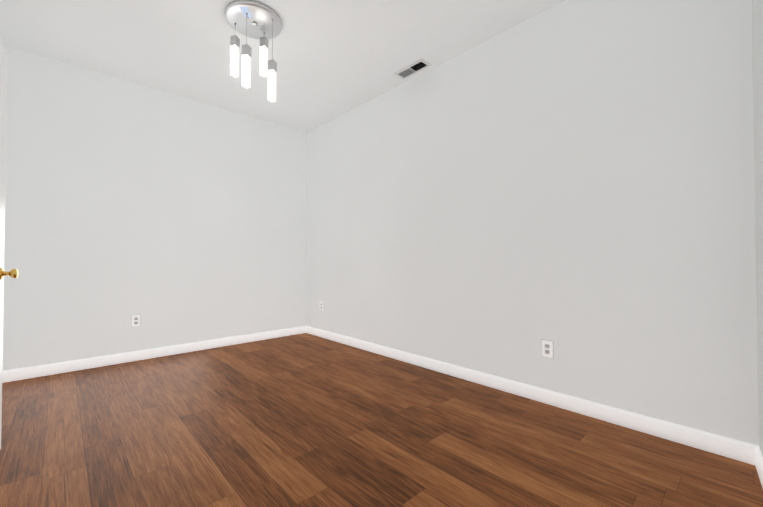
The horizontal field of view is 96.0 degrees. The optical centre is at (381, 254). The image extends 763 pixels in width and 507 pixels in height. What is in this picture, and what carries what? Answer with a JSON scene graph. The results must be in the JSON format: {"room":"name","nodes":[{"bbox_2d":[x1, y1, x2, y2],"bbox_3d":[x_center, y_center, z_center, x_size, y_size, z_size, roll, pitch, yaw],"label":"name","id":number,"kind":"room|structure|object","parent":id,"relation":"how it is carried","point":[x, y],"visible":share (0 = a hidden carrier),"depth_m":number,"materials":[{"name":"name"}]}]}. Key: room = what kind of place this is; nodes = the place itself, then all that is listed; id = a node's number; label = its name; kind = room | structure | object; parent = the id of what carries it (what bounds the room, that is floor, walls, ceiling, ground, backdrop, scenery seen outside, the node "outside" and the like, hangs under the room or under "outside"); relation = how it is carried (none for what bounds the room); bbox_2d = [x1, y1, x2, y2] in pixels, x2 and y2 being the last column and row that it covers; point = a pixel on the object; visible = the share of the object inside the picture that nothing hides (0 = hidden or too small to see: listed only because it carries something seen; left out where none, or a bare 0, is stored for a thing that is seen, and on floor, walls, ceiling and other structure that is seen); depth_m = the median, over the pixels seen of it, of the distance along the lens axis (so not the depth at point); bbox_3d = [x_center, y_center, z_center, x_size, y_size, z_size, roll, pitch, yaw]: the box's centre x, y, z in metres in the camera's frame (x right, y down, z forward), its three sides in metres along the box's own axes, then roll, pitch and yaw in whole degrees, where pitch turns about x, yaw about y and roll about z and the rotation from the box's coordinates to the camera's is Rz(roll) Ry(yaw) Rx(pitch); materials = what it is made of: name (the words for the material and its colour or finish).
{"room":"empty room","nodes":[
{"label":"empty room","id":0,"kind":"room"},
{"bbox_2d":[3,45,306,370],"bbox_3d":[-2.057,-0.321,3.723,2.980,2.700,0.100,1,-1,-43],"label":"wall","id":1,"kind":"structure","parent":0,"point":[172,219],"depth_m":3.35,"materials":[{"name":"paint"}]},
{"bbox_2d":[131,314,140,326],"bbox_3d":[-2.382,0.639,3.331,0.074,0.118,0.008,1,-1,-43],"label":"electrical outlet","id":2,"kind":"object","parent":1,"relation":"attached to","point":[135,320],"visible":1,"depth_m":3.33,"materials":[{"name":"white plastic"}]},
{"bbox_2d":[2,326,305,382],"bbox_3d":[-2.018,0.983,3.663,2.780,0.092,0.014,1,-1,-43],"label":"baseboard","id":3,"kind":"structure","parent":1,"relation":"attached to","point":[46,369],"depth_m":3.32,"materials":[{"name":"paint"}]},
{"bbox_2d":[0,0,564,132],"bbox_3d":[-0.502,-1.745,2.085,3.080,0.100,4.746,1,-1,-43],"label":"ceiling","id":4,"kind":"structure","parent":0,"point":[333,59],"depth_m":2.72,"materials":[{"name":"paint"}]},
{"bbox_2d":[225,0,281,102],"bbox_3d":[-0.910,-1.387,2.456,0.380,0.605,0.380,1,-1,-43],"label":"ceiling light","id":5,"kind":"object","parent":4,"relation":"attached to","point":[262,22],"visible":0.98,"depth_m":2.42,"materials":[{"name":"silver metal"}]},
{"bbox_2d":[394,58,430,78],"bbox_3d":[0.278,-1.675,3.101,0.135,0.010,0.330,1,-1,-43],"label":"ceiling vent","id":6,"kind":"object","parent":4,"relation":"in","point":[419,65],"visible":1,"depth_m":3.09,"materials":[{"name":"white metal"}]},
{"bbox_2d":[0,333,762,506],"bbox_3d":[-0.502,1.045,2.045,3.080,0.080,4.746,1,-1,-43],"label":"floor","id":7,"kind":"structure","parent":0,"point":[304,420],"depth_m":1.82,"materials":[{"name":"brown wood"}]},
{"bbox_2d":[307,0,758,445],"bbox_3d":[0.463,-0.329,3.141,0.100,2.700,4.196,1,-1,-43],"label":"wall","id":8,"kind":"structure","parent":0,"point":[573,181],"depth_m":2.24,"materials":[{"name":"paint"}]},
{"bbox_2d":[306,326,756,464],"bbox_3d":[0.387,0.975,3.119,0.014,0.092,4.096,1,-1,-43],"label":"baseboard","id":9,"kind":"structure","parent":8,"relation":"attached to","point":[720,445],"depth_m":2.17,"materials":[{"name":"paint"}]},
{"bbox_2d":[542,339,552,358],"bbox_3d":[1.129,0.639,2.337,0.008,0.118,0.074,1,-1,-43],"label":"electrical outlet","id":10,"kind":"object","parent":8,"relation":"attached to","point":[547,348],"visible":1,"depth_m":2.33,"materials":[{"name":"white plastic"}]},
{"bbox_2d":[752,0,762,455],"bbox_3d":[0.785,-0.368,0.450,0.100,2.700,3.130,-1,-1,42],"label":"wall","id":11,"kind":"structure","parent":0,"point":[757,23],"depth_m":1.56,"materials":[{"name":"paint"}]},
{"bbox_2d":[755,446,762,487],"bbox_3d":[0.856,0.938,0.596,0.014,0.092,2.791,-1,-1,42],"label":"baseboard","id":12,"kind":"structure","parent":11,"relation":"attached to","point":[758,460],"depth_m":1.55,"materials":[{"name":"paint"}]},
{"bbox_3d":[-1.249,-0.070,0.752,0.132,2.112,0.949,1,-1,-43],"label":"door frame","id":13,"kind":"structure","parent":0,"visible":0},
{"bbox_2d":[0,42,17,449],"bbox_3d":[-1.711,-0.031,1.436,0.158,2.030,0.830,1,-1,-37],"label":"door","id":14,"kind":"structure","parent":13,"relation":"attached to","point":[12,273],"depth_m":1.73,"materials":[{"name":"paint"}]}
]}

